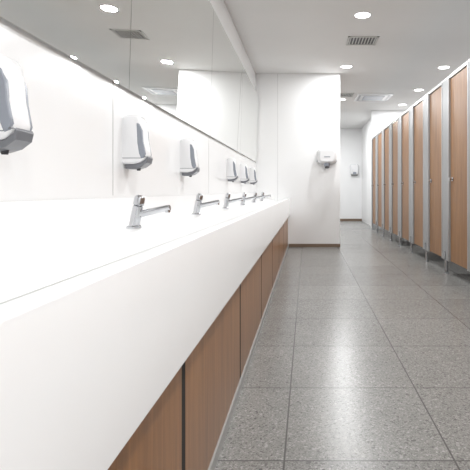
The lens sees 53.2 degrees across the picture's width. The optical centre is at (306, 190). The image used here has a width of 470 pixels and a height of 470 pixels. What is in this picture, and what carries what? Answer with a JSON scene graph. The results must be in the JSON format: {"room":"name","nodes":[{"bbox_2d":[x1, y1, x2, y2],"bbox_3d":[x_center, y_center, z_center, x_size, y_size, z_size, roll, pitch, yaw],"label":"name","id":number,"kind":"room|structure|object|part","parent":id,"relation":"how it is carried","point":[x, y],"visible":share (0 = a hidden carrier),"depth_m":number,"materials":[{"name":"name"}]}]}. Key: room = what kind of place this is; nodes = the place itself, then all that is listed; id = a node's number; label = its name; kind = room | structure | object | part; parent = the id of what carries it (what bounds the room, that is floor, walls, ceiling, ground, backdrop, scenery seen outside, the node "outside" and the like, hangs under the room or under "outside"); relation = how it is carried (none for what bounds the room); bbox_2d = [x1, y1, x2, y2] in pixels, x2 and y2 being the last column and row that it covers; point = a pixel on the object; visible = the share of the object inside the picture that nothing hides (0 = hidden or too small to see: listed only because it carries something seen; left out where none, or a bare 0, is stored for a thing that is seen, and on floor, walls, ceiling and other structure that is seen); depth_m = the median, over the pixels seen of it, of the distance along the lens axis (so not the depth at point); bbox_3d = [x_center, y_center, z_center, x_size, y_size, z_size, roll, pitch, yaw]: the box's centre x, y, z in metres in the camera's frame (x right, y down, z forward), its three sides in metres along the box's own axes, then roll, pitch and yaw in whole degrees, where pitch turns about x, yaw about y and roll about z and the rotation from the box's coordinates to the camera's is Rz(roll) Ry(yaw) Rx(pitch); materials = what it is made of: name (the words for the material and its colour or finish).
{"room":"public restroom","nodes":[
{"label":"public restroom","id":0,"kind":"room"},
{"bbox_2d":[0,0,255,201],"bbox_3d":[-0.915,-0.520,6.500,0.101,2.940,16.200,0,0,0],"label":"wall","id":1,"kind":"structure","parent":0,"point":[77,112],"depth_m":1.84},
{"bbox_2d":[0,55,33,154],"bbox_3d":[-0.807,-0.229,1.225,0.116,0.263,0.096,0,0,0],"label":"soap dispenser","id":2,"kind":"object","parent":1,"relation":"attached to","point":[16,133],"visible":1,"depth_m":1.20,"materials":[{"name":"white plastic"}]},
{"bbox_3d":[-0.802,-0.133,1.225,0.106,0.061,0.076,0,0,0],"label":"push lever","id":3,"kind":"part","parent":2,"relation":"part of","materials":[{"name":"grey plastic"}]},
{"bbox_2d":[0,0,258,161],"bbox_3d":[-0.840,-1.038,3.190,0.018,1.110,9.180,2,0,0],"label":"mirror","id":4,"kind":"object","parent":1,"relation":"attached to","point":[178,56],"visible":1,"depth_m":2.68,"materials":[{"name":"clear glass"}]},
{"bbox_2d":[122,115,152,170],"bbox_3d":[-0.807,-0.229,2.200,0.116,0.263,0.096,0,0,0],"label":"soap dispenser","id":5,"kind":"object","parent":1,"relation":"attached to","point":[136,150],"visible":1,"depth_m":2.15,"materials":[{"name":"white plastic"}]},
{"bbox_3d":[-0.802,-0.133,2.200,0.106,0.061,0.076,0,0,0],"label":"push lever","id":6,"kind":"part","parent":5,"relation":"part of","materials":[{"name":"grey plastic"}]},
{"bbox_2d":[180,139,199,176],"bbox_3d":[-0.807,-0.229,3.180,0.116,0.263,0.096,0,0,0],"label":"soap dispenser","id":7,"kind":"object","parent":1,"relation":"attached to","point":[189,166],"visible":1,"depth_m":3.13,"materials":[{"name":"white plastic"}]},
{"bbox_3d":[-0.802,-0.133,3.180,0.106,0.061,0.076,0,0,0],"label":"push lever","id":8,"kind":"part","parent":7,"relation":"part of","materials":[{"name":"grey plastic"}]},
{"bbox_2d":[227,158,238,181],"bbox_3d":[-0.807,-0.229,5.000,0.116,0.263,0.096,0,0,0],"label":"soap dispenser","id":9,"kind":"object","parent":1,"relation":"attached to","point":[232,175],"visible":1,"depth_m":4.95,"materials":[{"name":"white plastic"}]},
{"bbox_2d":[240,163,249,183],"bbox_3d":[-0.807,-0.229,5.980,0.116,0.263,0.096,0,0,0],"label":"soap dispenser","id":10,"kind":"object","parent":1,"relation":"attached to","point":[244,176],"visible":1,"depth_m":5.93,"materials":[{"name":"white plastic"}]},
{"bbox_2d":[249,167,257,184],"bbox_3d":[-0.807,-0.229,6.960,0.116,0.263,0.096,0,0,0],"label":"soap dispenser","id":11,"kind":"object","parent":1,"relation":"attached to","point":[253,180],"visible":1,"depth_m":6.91,"materials":[{"name":"white plastic"}]},
{"bbox_2d":[256,74,339,246],"bbox_3d":[-0.152,-0.520,8.100,1.425,2.940,0.601,0,0,0],"label":"wall partition","id":12,"kind":"structure","parent":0,"point":[299,114],"depth_m":7.80,"materials":[{"name":"white paint"}]},
{"bbox_2d":[289,244,339,246],"bbox_3d":[0.128,0.922,7.793,0.875,0.055,0.014,0,0,0],"label":"baseboard","id":13,"kind":"structure","parent":12,"relation":"attached to","point":[290,245],"depth_m":7.79,"materials":[{"name":"brown wood"}]},
{"bbox_2d":[317,148,336,168],"bbox_3d":[0.335,-0.552,7.713,0.335,0.356,0.174,0,0,0],"label":"dryer","id":14,"kind":"object","parent":12,"relation":"attached to","point":[326,156],"visible":1,"depth_m":7.63,"materials":[{"name":"white plastic"}]},
{"bbox_2d":[324,163,329,168],"bbox_3d":[0.335,-0.433,7.706,0.120,0.118,0.125,0,0,0],"label":"outlet","id":15,"kind":"object","parent":14,"relation":"attached to","point":[327,165],"depth_m":7.66,"materials":[{"name":"grey plastic"}]},
{"bbox_2d":[215,221,469,469],"bbox_3d":[1.143,1.000,6.500,4.215,0.100,16.400,0,0,0],"label":"floor","id":16,"kind":"structure","parent":0,"point":[360,360],"depth_m":2.45,"materials":[{"name":"tile"}]},
{"bbox_2d":[108,218,287,469],"bbox_3d":[-0.342,0.590,3.147,0.056,0.720,9.295,0,0,0],"label":"vanity cabinet","id":17,"kind":"object","parent":16,"relation":"on","point":[186,428],"visible":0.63,"depth_m":1.53,"materials":[{"name":"brown wood"}]},
{"bbox_2d":[0,193,289,469],"bbox_3d":[-0.576,0.217,3.148,0.572,0.375,9.297,0,0,0],"label":"countertop","id":18,"kind":"structure","parent":17,"relation":"on","point":[99,315],"depth_m":0.82,"materials":[{"name":"white stone"}]},
{"bbox_2d":[126,195,170,228],"bbox_3d":[-0.600,0.077,1.740,0.167,0.126,0.056,0,0,0],"label":"tap","id":19,"kind":"object","parent":18,"relation":"on","point":[137,213],"visible":1,"depth_m":1.73,"materials":[{"name":"silver metal"}]},
{"bbox_2d":[191,193,219,214],"bbox_3d":[-0.600,0.077,2.715,0.167,0.126,0.056,0,0,0],"label":"tap","id":20,"kind":"object","parent":18,"relation":"on","point":[198,205],"visible":1,"depth_m":2.70,"materials":[{"name":"silver metal"}]},
{"bbox_2d":[222,193,242,208],"bbox_3d":[-0.600,0.077,3.690,0.167,0.126,0.056,0,0,0],"label":"tap","id":21,"kind":"object","parent":18,"relation":"on","point":[227,200],"visible":1,"depth_m":3.68,"materials":[{"name":"silver metal"}]},
{"bbox_2d":[240,192,255,204],"bbox_3d":[-0.600,0.077,4.665,0.167,0.126,0.056,0,0,0],"label":"tap","id":22,"kind":"object","parent":18,"relation":"on","point":[244,193],"visible":0.98,"depth_m":4.65,"materials":[{"name":"silver metal"}]},
{"bbox_2d":[252,192,264,201],"bbox_3d":[-0.600,0.077,5.640,0.167,0.126,0.056,0,0,0],"label":"tap","id":23,"kind":"object","parent":18,"relation":"on","point":[255,193],"visible":0.94,"depth_m":5.63,"materials":[{"name":"silver metal"}]},
{"bbox_2d":[371,139,372,229],"bbox_3d":[1.603,-0.160,11.297,0.030,2.220,0.104,0,0,0],"label":"pilaster","id":24,"kind":"object","parent":16,"relation":"on","point":[371,139],"visible":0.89,"depth_m":11.28,"materials":[{"name":"grey metal"}]},
{"bbox_2d":[371,134,378,232],"bbox_3d":[2.355,-0.174,10.805,1.586,2.248,0.870,0,0,0],"label":"stall","id":25,"kind":"object","parent":16,"relation":"on","point":[375,138],"visible":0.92,"depth_m":10.64,"materials":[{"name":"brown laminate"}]},
{"bbox_3d":[1.617,-0.233,10.940,0.022,2.035,0.592,0,0,0],"label":"door","id":26,"kind":"part","parent":25,"relation":"part of","materials":[{"name":"brown wood"}]},
{"bbox_2d":[377,129,384,236],"bbox_3d":[2.355,-0.174,9.935,1.586,2.248,0.870,0,0,0],"label":"stall","id":27,"kind":"object","parent":16,"relation":"on","point":[381,135],"visible":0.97,"depth_m":9.92,"materials":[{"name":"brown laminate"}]},
{"bbox_3d":[1.617,-0.233,10.070,0.022,2.035,0.592,0,0,0],"label":"door","id":28,"kind":"part","parent":27,"relation":"part of","materials":[{"name":"brown wood"}]},
{"bbox_2d":[383,122,392,240],"bbox_3d":[2.355,-0.174,9.065,1.586,2.248,0.870,0,0,0],"label":"stall","id":29,"kind":"object","parent":16,"relation":"on","point":[388,129],"visible":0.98,"depth_m":8.85,"materials":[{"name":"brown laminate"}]},
{"bbox_3d":[1.617,-0.233,9.200,0.022,2.035,0.592,0,0,0],"label":"door","id":30,"kind":"part","parent":29,"relation":"part of","materials":[{"name":"brown wood"}]},
{"bbox_2d":[391,115,402,246],"bbox_3d":[2.355,-0.174,8.195,1.586,2.248,0.870,0,0,0],"label":"stall","id":31,"kind":"object","parent":16,"relation":"on","point":[397,123],"visible":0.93,"depth_m":8.16,"materials":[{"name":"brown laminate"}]},
{"bbox_3d":[1.617,-0.233,8.330,0.022,2.035,0.592,0,0,0],"label":"door","id":32,"kind":"part","parent":31,"relation":"part of","materials":[{"name":"brown wood"}]},
{"bbox_2d":[400,105,414,253],"bbox_3d":[2.355,-0.174,7.325,1.586,2.248,0.870,0,0,0],"label":"stall","id":33,"kind":"object","parent":16,"relation":"on","point":[408,115],"visible":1,"depth_m":7.28,"materials":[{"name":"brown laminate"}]},
{"bbox_3d":[1.617,-0.233,7.460,0.022,2.035,0.592,0,0,0],"label":"door","id":34,"kind":"part","parent":33,"relation":"part of","materials":[{"name":"brown wood"}]},
{"bbox_3d":[1.612,-1.278,7.325,0.040,0.040,0.870,0,0,0],"label":"head rail","id":35,"kind":"part","parent":33,"relation":"part of","materials":[{"name":"metal"}]},
{"bbox_3d":[1.600,0.820,7.025,0.068,0.260,0.068,0,0,0],"label":"support leg","id":36,"kind":"part","parent":33,"relation":"part of","materials":[{"name":"silver metal"}]},
{"bbox_2d":[412,92,429,261],"bbox_3d":[2.355,-0.174,6.455,1.586,2.248,0.870,0,0,0],"label":"stall","id":37,"kind":"object","parent":16,"relation":"on","point":[422,106],"visible":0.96,"depth_m":6.40,"materials":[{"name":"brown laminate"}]},
{"bbox_3d":[1.617,-0.233,6.590,0.022,2.035,0.592,0,0,0],"label":"door","id":38,"kind":"part","parent":37,"relation":"part of","materials":[{"name":"brown wood"}]},
{"bbox_3d":[1.612,-1.278,6.455,0.040,0.040,0.870,0,0,0],"label":"head rail","id":39,"kind":"part","parent":37,"relation":"part of","materials":[{"name":"metal"}]},
{"bbox_3d":[1.600,0.820,6.155,0.068,0.260,0.068,0,0,0],"label":"support leg","id":40,"kind":"part","parent":37,"relation":"part of","materials":[{"name":"silver metal"}]},
{"bbox_2d":[428,76,450,273],"bbox_3d":[2.355,-0.174,5.585,1.586,2.248,0.870,0,0,0],"label":"stall","id":41,"kind":"object","parent":16,"relation":"on","point":[440,95],"visible":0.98,"depth_m":5.42,"materials":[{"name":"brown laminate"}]},
{"bbox_3d":[1.617,-0.233,5.720,0.022,2.035,0.592,0,0,0],"label":"door","id":42,"kind":"part","parent":41,"relation":"part of","materials":[{"name":"brown wood"}]},
{"bbox_3d":[1.612,-1.278,5.585,0.040,0.040,0.870,0,0,0],"label":"head rail","id":43,"kind":"part","parent":41,"relation":"part of","materials":[{"name":"metal"}]},
{"bbox_3d":[1.600,0.820,5.285,0.068,0.260,0.068,0,0,0],"label":"support leg","id":44,"kind":"part","parent":41,"relation":"part of","materials":[{"name":"silver metal"}]},
{"bbox_2d":[448,59,469,271],"bbox_3d":[2.355,-0.174,4.715,1.586,2.248,0.870,0,0,0],"label":"stall","id":45,"kind":"object","parent":16,"relation":"on","point":[460,78],"visible":1,"depth_m":4.81,"materials":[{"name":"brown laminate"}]},
{"bbox_3d":[1.617,-0.233,4.850,0.022,2.035,0.592,0,0,0],"label":"door","id":46,"kind":"part","parent":45,"relation":"part of","materials":[{"name":"brown wood"}]},
{"bbox_3d":[1.612,-1.278,4.715,0.040,0.040,0.870,0,0,0],"label":"head rail","id":47,"kind":"part","parent":45,"relation":"part of","materials":[{"name":"metal"}]},
{"bbox_2d":[224,0,469,127],"bbox_3d":[1.143,-2.040,6.500,4.215,0.100,16.400,0,0,0],"label":"ceiling","id":48,"kind":"structure","parent":0,"point":[417,37],"depth_m":6.17,"materials":[{"name":"paint"}]},
{"bbox_2d":[340,65,352,67],"bbox_3d":[0.630,-1.987,7.350,0.200,0.006,0.200,0,0,0],"label":"recessed light","id":49,"kind":"object","parent":48,"relation":"in","point":[343,66],"depth_m":7.34,"materials":[{"name":"white plastic"}]},
{"bbox_2d":[340,93,353,96],"bbox_3d":[0.790,-1.984,9.500,0.340,0.012,0.340,0,0,0],"label":"ceiling vent","id":50,"kind":"object","parent":48,"relation":"in","point":[341,94],"depth_m":9.48,"materials":[{"name":"grey metal"}]},
{"bbox_2d":[346,36,378,44],"bbox_3d":[0.730,-1.984,6.080,0.400,0.012,0.340,0,0,0],"label":"ceiling vent","id":51,"kind":"object","parent":48,"relation":"in","point":[352,40],"depth_m":6.08,"materials":[{"name":"grey metal"}]},
{"bbox_2d":[354,12,371,18],"bbox_3d":[0.630,-1.987,5.200,0.200,0.006,0.200,0,0,0],"label":"recessed light","id":52,"kind":"object","parent":48,"relation":"in","point":[361,15],"depth_m":5.21,"materials":[{"name":"white plastic"}]},
{"bbox_2d":[354,94,392,100],"bbox_3d":[1.400,-1.977,9.750,0.720,0.026,0.720,0,0,0],"label":"air conditioner","id":53,"kind":"object","parent":48,"relation":"in","point":[360,97],"depth_m":9.66,"materials":[{"name":"white metal"}]},
{"bbox_2d":[437,66,449,68],"bbox_3d":[2.200,-1.987,7.400,0.200,0.006,0.200,0,0,0],"label":"recessed light","id":54,"kind":"object","parent":48,"relation":"in","point":[440,67],"depth_m":7.40,"materials":[{"name":"white plastic"}]},
{"bbox_2d":[340,128,361,218],"bbox_3d":[1.143,-0.520,14.650,4.215,2.940,0.100,0,0,0],"label":"wall","id":55,"kind":"structure","parent":0,"point":[350,138],"depth_m":14.60,"materials":[{"name":"white paint"}]},
{"bbox_2d":[340,219,361,220],"bbox_3d":[0.720,0.915,14.592,2.040,0.070,0.015,0,0,0],"label":"baseboard","id":56,"kind":"structure","parent":55,"relation":"attached to","point":[340,219],"depth_m":14.58,"materials":[{"name":"brown wood"}]},
{"bbox_2d":[350,164,358,175],"bbox_3d":[1.500,-0.675,14.534,0.280,0.370,0.133,0,0,0],"label":"paper towel dispenser","id":57,"kind":"object","parent":55,"relation":"attached to","point":[354,168],"visible":1,"depth_m":14.47,"materials":[{"name":"white plastic"}]},
{"bbox_2d":[362,118,370,225],"bbox_3d":[1.800,-0.520,13.035,0.120,2.940,3.130,0,0,0],"label":"wall","id":58,"kind":"structure","parent":0,"point":[366,130],"depth_m":13.45,"materials":[{"name":"white paint"}]},
{"bbox_2d":[371,110,405,229],"bbox_3d":[2.375,-0.520,11.410,1.550,2.940,0.120,0,0,0],"label":"wall","id":59,"kind":"structure","parent":0,"point":[380,119],"depth_m":11.35,"materials":[{"name":"white paint"}]}
]}

